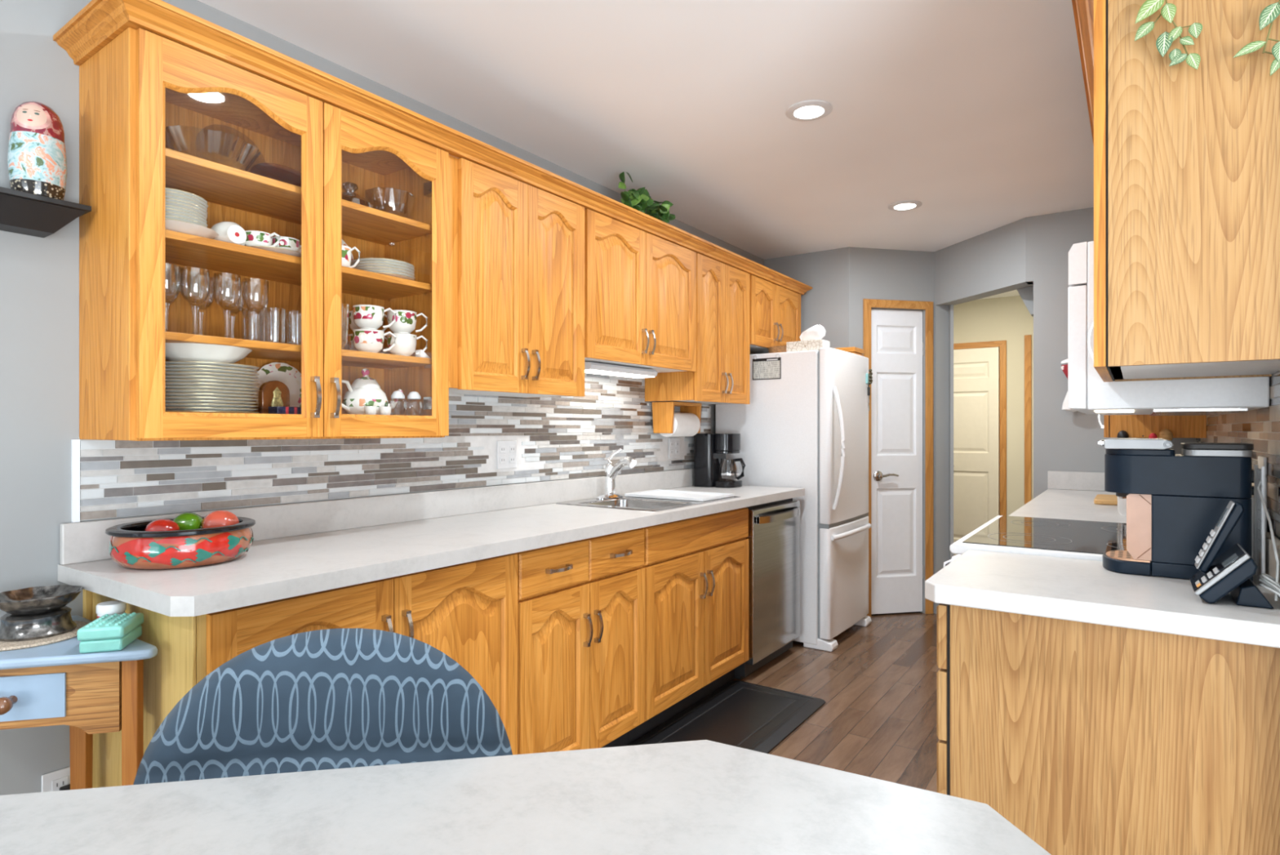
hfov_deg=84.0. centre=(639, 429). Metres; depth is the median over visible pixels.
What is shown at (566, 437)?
wall tiles
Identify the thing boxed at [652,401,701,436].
paper towel holder
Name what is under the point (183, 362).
plate
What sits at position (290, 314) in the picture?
glass tumbler
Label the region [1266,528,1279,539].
wall
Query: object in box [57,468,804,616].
countertop
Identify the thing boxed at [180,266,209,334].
goblet
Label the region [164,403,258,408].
plate
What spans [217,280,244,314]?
glass bowl
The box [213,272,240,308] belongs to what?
glass bowl
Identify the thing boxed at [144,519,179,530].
tomato
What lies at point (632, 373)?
diffuser
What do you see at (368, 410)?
egg cup
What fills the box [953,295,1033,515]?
wall
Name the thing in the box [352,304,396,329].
mug
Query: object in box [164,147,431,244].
shelf
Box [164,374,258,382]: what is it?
plate
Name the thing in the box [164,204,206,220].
plate
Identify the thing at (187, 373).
plate
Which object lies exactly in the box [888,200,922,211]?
recessed light
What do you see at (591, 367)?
light
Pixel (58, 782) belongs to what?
socket
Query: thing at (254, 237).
cup
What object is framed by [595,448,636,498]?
faucet
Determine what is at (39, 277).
wall
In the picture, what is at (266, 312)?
glass tumbler
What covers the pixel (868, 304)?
trim
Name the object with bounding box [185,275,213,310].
glass bowl
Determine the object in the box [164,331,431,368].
shelf
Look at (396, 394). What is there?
shaker
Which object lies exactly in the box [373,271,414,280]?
plate
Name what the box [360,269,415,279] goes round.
plate
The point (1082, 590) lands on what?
countertop
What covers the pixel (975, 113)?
ceiling
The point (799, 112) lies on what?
diffuser
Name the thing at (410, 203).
crystal bowl
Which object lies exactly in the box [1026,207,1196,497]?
wall
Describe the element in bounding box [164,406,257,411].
plate
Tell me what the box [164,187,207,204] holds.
plate
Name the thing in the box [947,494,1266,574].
range
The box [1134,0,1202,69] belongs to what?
vine
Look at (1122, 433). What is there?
ladle
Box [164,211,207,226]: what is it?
plate
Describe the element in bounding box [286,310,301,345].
glass tumbler
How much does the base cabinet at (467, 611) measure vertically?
0.873 m
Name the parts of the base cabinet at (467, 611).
trim, trim, door, raised panel, handle, handle, door, raised panel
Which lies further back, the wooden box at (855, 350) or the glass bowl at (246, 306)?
the wooden box at (855, 350)
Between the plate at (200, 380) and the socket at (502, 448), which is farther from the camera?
the socket at (502, 448)
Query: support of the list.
attached to the refrigerator
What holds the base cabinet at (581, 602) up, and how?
on the floor
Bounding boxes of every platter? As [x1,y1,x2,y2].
[249,162,301,186]
[253,362,301,406]
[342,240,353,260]
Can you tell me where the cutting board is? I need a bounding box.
[1093,493,1117,505]
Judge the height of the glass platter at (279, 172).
0.118 m
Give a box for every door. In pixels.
[871,308,924,613]
[953,346,999,555]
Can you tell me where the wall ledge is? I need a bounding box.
[0,186,91,238]
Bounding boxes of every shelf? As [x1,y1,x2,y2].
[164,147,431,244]
[164,229,431,300]
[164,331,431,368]
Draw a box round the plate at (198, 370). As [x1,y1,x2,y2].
[164,368,259,375]
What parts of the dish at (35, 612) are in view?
dish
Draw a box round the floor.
[731,611,940,791]
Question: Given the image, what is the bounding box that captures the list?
[752,353,781,379]
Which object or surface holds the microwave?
attached to the upper cabinet
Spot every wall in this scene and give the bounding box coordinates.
[0,0,764,795]
[764,247,848,347]
[848,246,933,613]
[948,304,953,559]
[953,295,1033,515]
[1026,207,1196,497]
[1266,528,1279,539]
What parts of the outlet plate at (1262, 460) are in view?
plate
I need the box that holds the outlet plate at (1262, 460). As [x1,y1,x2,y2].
[1251,455,1266,497]
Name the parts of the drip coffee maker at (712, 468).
water tank, carafe handle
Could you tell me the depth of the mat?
3.02 m
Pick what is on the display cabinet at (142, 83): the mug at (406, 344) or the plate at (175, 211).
the mug at (406, 344)
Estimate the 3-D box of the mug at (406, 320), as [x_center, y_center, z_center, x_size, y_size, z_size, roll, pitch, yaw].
[-0.759,-0.344,2.302,0.092,0.077,0.120,0,0,35]
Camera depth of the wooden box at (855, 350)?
4.39 m
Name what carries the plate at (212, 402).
on the plate at (197, 405)
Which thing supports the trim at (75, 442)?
attached to the wall at (39, 277)
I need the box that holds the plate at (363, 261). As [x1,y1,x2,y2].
[350,260,414,271]
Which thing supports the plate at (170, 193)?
on the plate at (168, 196)
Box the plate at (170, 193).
[164,190,208,208]
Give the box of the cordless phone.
[1189,543,1273,608]
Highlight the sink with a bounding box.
[555,493,740,511]
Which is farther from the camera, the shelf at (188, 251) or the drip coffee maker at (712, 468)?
the drip coffee maker at (712, 468)
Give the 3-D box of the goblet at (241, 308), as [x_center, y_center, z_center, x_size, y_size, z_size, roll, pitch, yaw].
[-1.109,-0.316,1.931,0.064,0.168,0.064,0,0,35]
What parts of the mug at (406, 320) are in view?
cup handle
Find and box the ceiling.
[197,0,1093,299]
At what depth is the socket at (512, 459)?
2.99 m
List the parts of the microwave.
door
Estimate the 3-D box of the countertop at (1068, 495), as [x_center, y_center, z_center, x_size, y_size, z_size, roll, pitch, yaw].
[2.081,0.299,3.114,0.659,0.139,1.646,0,0,35]
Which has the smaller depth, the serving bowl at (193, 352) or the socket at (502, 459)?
the serving bowl at (193, 352)
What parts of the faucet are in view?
plate, lever, spout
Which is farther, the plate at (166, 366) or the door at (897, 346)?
the door at (897, 346)
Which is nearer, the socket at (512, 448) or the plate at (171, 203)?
the plate at (171, 203)
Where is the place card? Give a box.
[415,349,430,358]
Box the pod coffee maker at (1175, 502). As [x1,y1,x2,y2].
[1097,437,1253,581]
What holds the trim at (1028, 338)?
attached to the wall at (1008, 318)
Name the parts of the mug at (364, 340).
cup handle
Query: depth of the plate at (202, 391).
1.77 m
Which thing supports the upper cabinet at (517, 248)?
attached to the wall at (39, 277)
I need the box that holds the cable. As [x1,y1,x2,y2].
[1257,473,1279,600]
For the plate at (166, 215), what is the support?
on the plate at (165, 218)
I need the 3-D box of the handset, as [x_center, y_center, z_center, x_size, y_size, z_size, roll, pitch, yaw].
[1.152,0.212,1.415,0.074,0.142,0.054,0,0,35]
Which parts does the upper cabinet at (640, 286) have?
door, raised panel, handle, handle, raised panel, door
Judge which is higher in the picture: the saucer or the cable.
the saucer
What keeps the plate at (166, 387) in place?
on the plate at (202, 391)
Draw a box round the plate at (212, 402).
[164,400,258,404]
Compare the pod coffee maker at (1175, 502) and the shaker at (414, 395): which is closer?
the pod coffee maker at (1175, 502)
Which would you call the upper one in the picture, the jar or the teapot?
the teapot
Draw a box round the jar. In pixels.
[96,600,126,617]
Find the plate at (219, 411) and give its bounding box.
[164,410,258,413]
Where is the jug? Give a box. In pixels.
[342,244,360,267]
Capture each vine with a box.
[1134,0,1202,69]
[1232,0,1279,75]
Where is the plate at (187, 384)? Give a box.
[164,382,258,388]
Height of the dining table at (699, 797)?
0.748 m
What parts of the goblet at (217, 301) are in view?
stem and foot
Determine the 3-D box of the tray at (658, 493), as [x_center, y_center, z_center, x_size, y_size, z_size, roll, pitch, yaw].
[0.191,0.317,3.463,0.440,0.014,0.300,0,0,35]
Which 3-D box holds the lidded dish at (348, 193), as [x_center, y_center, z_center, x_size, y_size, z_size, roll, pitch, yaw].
[-0.898,-0.712,2.199,0.179,0.096,0.179,0,0,35]
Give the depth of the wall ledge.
1.63 m
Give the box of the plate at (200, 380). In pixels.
[164,378,259,385]
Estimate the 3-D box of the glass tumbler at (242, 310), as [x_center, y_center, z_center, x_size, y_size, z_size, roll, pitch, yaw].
[-1.072,-0.282,1.967,0.055,0.100,0.055,0,0,35]
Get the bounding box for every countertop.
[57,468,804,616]
[924,531,1279,648]
[1008,471,1126,523]
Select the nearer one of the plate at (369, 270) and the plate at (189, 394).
the plate at (189, 394)
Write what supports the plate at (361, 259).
on the plate at (363, 261)
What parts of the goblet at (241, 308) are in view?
stem and foot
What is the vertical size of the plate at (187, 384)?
0.018 m
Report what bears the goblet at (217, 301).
on the display cabinet at (142, 83)
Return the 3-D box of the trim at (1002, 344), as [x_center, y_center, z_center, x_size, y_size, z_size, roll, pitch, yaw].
[2.977,0.215,6.692,0.845,2.055,0.016,0,0,35]
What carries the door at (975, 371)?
in the wall at (1008, 318)
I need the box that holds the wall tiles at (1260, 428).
[1195,370,1279,537]
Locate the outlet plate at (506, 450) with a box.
[497,440,516,468]
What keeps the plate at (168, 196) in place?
on the plate at (167, 199)
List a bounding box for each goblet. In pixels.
[164,262,181,331]
[164,269,177,326]
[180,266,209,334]
[185,275,213,334]
[213,272,240,337]
[217,280,244,337]
[242,278,269,340]
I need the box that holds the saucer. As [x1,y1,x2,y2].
[246,245,301,257]
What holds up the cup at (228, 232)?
on the display cabinet at (142, 83)
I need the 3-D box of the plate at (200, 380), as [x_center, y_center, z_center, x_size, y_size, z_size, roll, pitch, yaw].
[-1.139,-0.116,1.860,0.254,0.018,0.254,0,0,34]
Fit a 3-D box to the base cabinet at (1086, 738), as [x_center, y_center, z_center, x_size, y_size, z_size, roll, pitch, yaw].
[1.023,0.806,1.585,0.646,0.874,0.490,0,0,35]
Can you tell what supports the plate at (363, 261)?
on the plate at (366, 264)
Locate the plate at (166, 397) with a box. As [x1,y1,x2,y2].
[164,395,258,401]
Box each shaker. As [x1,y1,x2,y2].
[388,390,408,415]
[404,391,423,415]
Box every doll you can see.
[7,101,67,199]
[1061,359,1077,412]
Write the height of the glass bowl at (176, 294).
0.084 m
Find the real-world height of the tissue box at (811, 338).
0.155 m
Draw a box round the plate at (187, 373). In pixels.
[164,371,258,378]
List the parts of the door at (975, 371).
panel, panel, panel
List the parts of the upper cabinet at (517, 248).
door, raised panel, handle, handle, raised panel, door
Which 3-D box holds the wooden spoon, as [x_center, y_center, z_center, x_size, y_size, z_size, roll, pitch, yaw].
[2.276,0.143,3.107,0.086,0.297,0.052,0,0,35]
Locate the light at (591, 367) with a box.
[584,361,657,377]
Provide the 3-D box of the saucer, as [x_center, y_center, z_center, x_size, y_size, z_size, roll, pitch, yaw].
[-1.021,-0.479,1.970,0.177,0.015,0.177,0,0,35]
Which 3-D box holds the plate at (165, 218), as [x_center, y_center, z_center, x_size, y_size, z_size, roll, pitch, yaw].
[-1.188,-0.505,1.792,0.168,0.014,0.168,0,0,35]
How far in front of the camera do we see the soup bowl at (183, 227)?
1.75 m
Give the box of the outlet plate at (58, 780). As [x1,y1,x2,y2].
[41,765,70,791]
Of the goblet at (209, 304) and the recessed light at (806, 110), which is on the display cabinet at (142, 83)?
the goblet at (209, 304)
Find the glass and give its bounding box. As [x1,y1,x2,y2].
[342,302,349,349]
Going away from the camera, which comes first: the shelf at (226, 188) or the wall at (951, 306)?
the shelf at (226, 188)
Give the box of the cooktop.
[962,515,1127,554]
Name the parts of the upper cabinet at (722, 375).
door, raised panel, handle, handle, raised panel, door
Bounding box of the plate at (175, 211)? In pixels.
[164,207,207,222]
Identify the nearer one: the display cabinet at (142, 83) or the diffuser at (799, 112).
the display cabinet at (142, 83)
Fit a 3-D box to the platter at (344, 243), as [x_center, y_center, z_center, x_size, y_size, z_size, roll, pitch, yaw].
[-0.988,-0.553,2.274,0.031,0.154,0.155,0,0,35]
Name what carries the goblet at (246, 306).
on the display cabinet at (142, 83)
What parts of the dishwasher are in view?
handle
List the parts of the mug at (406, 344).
cup handle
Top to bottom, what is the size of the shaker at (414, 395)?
0.097 m
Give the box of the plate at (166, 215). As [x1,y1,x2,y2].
[164,214,207,227]
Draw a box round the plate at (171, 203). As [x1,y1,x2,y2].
[164,200,207,217]
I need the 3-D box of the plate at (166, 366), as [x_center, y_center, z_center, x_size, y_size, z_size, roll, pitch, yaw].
[-1.143,-0.150,1.858,0.254,0.018,0.254,0,0,-36]
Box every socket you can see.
[51,775,67,791]
[499,445,505,453]
[499,456,505,463]
[509,445,515,452]
[509,456,515,462]
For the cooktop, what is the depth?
2.12 m
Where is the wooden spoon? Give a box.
[1158,428,1173,440]
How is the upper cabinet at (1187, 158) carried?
attached to the wall at (1268, 529)
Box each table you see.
[0,614,157,789]
[0,739,1051,854]
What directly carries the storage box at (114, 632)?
on the table at (55, 683)
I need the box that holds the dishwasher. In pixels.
[733,497,800,679]
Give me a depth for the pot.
2.17 m
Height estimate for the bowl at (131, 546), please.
0.093 m
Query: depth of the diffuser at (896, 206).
3.82 m
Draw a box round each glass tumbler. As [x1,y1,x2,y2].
[240,307,263,341]
[263,308,285,343]
[266,311,286,343]
[285,314,293,343]
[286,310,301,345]
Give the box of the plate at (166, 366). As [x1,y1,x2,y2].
[164,364,257,372]
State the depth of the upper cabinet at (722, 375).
3.83 m
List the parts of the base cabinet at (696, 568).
door, raised panel, drawer, handle, handle, door, raised panel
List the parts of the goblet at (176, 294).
stem and foot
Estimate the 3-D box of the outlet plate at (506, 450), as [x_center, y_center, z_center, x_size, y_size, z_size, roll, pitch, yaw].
[-0.554,0.103,2.969,0.008,0.116,0.111,0,0,35]
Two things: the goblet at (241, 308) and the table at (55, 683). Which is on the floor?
the table at (55, 683)
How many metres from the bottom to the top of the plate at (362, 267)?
0.015 m
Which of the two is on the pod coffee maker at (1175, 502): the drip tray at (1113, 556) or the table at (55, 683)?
the drip tray at (1113, 556)
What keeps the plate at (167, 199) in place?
on the plate at (171, 203)
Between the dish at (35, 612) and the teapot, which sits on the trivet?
the dish at (35, 612)
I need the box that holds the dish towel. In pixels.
[943,554,961,567]
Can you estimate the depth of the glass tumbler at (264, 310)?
1.95 m
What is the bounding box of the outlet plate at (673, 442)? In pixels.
[668,437,679,458]
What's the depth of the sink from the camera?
3.28 m
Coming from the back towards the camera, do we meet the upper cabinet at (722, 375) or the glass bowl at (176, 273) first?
the upper cabinet at (722, 375)
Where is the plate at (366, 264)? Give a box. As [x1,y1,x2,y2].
[354,262,414,274]
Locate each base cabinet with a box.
[82,552,517,787]
[514,527,644,754]
[627,506,748,744]
[937,603,1279,854]
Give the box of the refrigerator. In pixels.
[715,347,871,651]
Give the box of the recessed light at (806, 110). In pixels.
[786,100,832,121]
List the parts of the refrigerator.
handle, fridge door, freezer drawer, handle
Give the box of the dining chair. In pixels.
[133,627,512,784]
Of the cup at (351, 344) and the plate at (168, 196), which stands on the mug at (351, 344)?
the cup at (351, 344)
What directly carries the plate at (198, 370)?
in the display cabinet at (142, 83)
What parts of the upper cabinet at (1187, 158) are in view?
handle, door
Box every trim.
[71,439,79,522]
[862,298,933,617]
[953,340,1006,515]
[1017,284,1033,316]
[1024,334,1031,504]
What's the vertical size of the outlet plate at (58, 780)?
0.112 m
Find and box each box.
[76,612,143,653]
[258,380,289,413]
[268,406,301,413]
[786,324,829,351]
[832,346,863,355]
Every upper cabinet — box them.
[448,155,584,397]
[584,208,696,373]
[644,253,750,404]
[750,275,800,354]
[1087,0,1279,382]
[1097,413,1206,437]
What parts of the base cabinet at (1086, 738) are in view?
drawer, drawer, drawer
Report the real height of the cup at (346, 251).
0.075 m
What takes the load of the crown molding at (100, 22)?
on the display cabinet at (142, 83)
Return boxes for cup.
[210,221,246,245]
[244,230,280,247]
[272,236,299,251]
[342,244,351,266]
[348,310,359,330]
[348,333,357,351]
[364,405,377,414]
[378,406,391,414]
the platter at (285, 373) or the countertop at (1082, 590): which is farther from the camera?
the platter at (285, 373)
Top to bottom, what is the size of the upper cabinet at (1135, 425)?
0.942 m
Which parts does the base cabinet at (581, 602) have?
drawer, door, raised panel, handle, handle, handle, drawer, door, raised panel, handle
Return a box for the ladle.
[1116,430,1128,438]
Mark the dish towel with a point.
(945, 563)
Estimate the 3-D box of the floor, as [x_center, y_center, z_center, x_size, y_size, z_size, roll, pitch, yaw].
[0.573,1.293,0.759,4.600,0.100,12.900,0,0,35]
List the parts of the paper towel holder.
plate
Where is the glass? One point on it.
(348, 305)
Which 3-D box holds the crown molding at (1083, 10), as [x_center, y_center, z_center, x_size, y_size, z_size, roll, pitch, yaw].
[1.627,-0.931,2.219,0.363,0.052,2.403,0,0,35]
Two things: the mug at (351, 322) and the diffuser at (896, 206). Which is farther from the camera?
the diffuser at (896, 206)
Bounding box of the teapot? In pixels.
[342,368,403,414]
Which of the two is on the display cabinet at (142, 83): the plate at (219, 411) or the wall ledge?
the plate at (219, 411)
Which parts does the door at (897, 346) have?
lever handle, panel, panel, panel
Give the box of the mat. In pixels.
[627,680,825,753]
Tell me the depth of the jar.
1.57 m
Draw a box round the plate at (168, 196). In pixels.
[164,194,207,210]
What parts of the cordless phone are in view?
plate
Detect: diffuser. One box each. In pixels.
[584,368,654,377]
[793,106,824,118]
[893,203,915,209]
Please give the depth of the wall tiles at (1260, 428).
1.68 m
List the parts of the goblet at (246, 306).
stem and foot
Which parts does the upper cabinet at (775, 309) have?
door, raised panel, handle, handle, raised panel, door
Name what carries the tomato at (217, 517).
in the bowl at (131, 546)
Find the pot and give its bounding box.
[342,387,388,414]
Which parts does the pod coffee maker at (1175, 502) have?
lid handle, splash panel, tank lid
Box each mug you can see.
[348,310,387,331]
[348,333,387,353]
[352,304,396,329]
[352,328,395,352]
[386,310,427,333]
[386,333,427,355]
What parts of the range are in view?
frame, control panel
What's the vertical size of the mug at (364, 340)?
0.077 m
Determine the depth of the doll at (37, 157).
1.62 m
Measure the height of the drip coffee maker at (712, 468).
0.307 m
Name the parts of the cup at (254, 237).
cup handle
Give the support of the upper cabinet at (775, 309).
attached to the wall at (39, 277)
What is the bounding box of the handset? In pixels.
[1194,500,1244,572]
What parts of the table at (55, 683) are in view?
knob, drawer, leg, leg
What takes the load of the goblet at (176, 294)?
on the display cabinet at (142, 83)
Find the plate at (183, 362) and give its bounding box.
[164,360,259,369]
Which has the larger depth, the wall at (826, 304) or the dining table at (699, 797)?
the wall at (826, 304)
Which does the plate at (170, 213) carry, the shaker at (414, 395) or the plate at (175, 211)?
the plate at (175, 211)
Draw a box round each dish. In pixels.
[0,584,83,641]
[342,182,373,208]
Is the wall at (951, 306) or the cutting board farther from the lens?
the wall at (951, 306)
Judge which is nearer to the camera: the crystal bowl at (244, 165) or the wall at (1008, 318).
the crystal bowl at (244, 165)
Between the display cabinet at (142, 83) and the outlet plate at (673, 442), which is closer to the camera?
the display cabinet at (142, 83)
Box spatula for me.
[1148,432,1157,438]
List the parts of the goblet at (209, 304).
stem and foot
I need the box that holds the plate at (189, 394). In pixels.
[164,392,258,398]
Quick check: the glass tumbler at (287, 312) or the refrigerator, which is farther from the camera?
the refrigerator
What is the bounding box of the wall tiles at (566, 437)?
[80,373,711,520]
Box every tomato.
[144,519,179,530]
[200,510,239,528]
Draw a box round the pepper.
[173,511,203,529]
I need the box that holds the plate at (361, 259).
[351,257,414,268]
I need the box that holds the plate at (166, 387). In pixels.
[164,385,259,391]
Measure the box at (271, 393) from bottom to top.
0.110 m
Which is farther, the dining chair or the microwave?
the microwave
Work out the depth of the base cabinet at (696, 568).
3.07 m
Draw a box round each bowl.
[105,515,255,569]
[164,124,260,171]
[164,218,218,239]
[164,262,181,301]
[164,269,177,305]
[164,342,252,363]
[180,266,209,304]
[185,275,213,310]
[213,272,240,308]
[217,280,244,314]
[242,278,269,312]
[364,187,415,218]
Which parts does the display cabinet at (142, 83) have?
door, handle, handle, door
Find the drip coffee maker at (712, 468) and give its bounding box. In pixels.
[693,433,745,487]
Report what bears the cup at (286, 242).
on the saucer
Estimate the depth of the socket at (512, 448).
2.99 m
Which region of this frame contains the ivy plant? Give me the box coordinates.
[618,171,675,223]
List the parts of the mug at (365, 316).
cup handle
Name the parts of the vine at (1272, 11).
stem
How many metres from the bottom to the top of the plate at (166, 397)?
0.018 m
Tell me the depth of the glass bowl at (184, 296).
1.78 m
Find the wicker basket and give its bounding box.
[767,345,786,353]
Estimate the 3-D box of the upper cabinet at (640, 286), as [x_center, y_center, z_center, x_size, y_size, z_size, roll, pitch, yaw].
[-0.086,-0.602,3.346,0.358,0.610,0.896,0,0,35]
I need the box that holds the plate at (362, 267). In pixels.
[353,266,414,275]
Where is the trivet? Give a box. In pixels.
[0,620,88,651]
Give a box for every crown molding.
[53,0,812,294]
[1071,0,1093,145]
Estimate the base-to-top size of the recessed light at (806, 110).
0.010 m
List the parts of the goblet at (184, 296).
stem and foot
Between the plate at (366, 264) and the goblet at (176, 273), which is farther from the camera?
the plate at (366, 264)
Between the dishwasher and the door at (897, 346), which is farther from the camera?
the door at (897, 346)
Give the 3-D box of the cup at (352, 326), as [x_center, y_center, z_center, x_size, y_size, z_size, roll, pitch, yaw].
[-0.894,-0.342,2.300,0.092,0.073,0.092,0,0,35]
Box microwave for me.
[1067,240,1269,415]
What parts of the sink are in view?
bowl, bowl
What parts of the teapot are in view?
handle, lid, spout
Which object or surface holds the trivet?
on the table at (55, 683)
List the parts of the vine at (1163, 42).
stem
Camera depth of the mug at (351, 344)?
2.27 m
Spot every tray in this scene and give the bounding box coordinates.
[624,488,733,501]
[1106,550,1150,562]
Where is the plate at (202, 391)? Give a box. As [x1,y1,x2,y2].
[164,389,257,395]
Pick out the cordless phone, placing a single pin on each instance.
(1232, 571)
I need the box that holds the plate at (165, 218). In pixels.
[164,217,192,223]
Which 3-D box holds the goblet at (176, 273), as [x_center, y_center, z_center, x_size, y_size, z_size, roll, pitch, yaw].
[-1.203,-0.316,1.796,0.064,0.168,0.064,0,0,35]
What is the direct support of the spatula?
in the utensil crock
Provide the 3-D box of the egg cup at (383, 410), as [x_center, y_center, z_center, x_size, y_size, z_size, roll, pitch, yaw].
[-0.787,-0.051,2.197,0.036,0.042,0.036,0,0,35]
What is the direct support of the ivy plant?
on the upper cabinet at (640, 286)
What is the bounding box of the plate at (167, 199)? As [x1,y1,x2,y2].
[164,197,207,213]
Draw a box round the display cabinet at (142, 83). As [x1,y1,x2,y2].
[79,26,448,440]
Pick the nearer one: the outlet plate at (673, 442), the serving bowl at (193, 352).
the serving bowl at (193, 352)

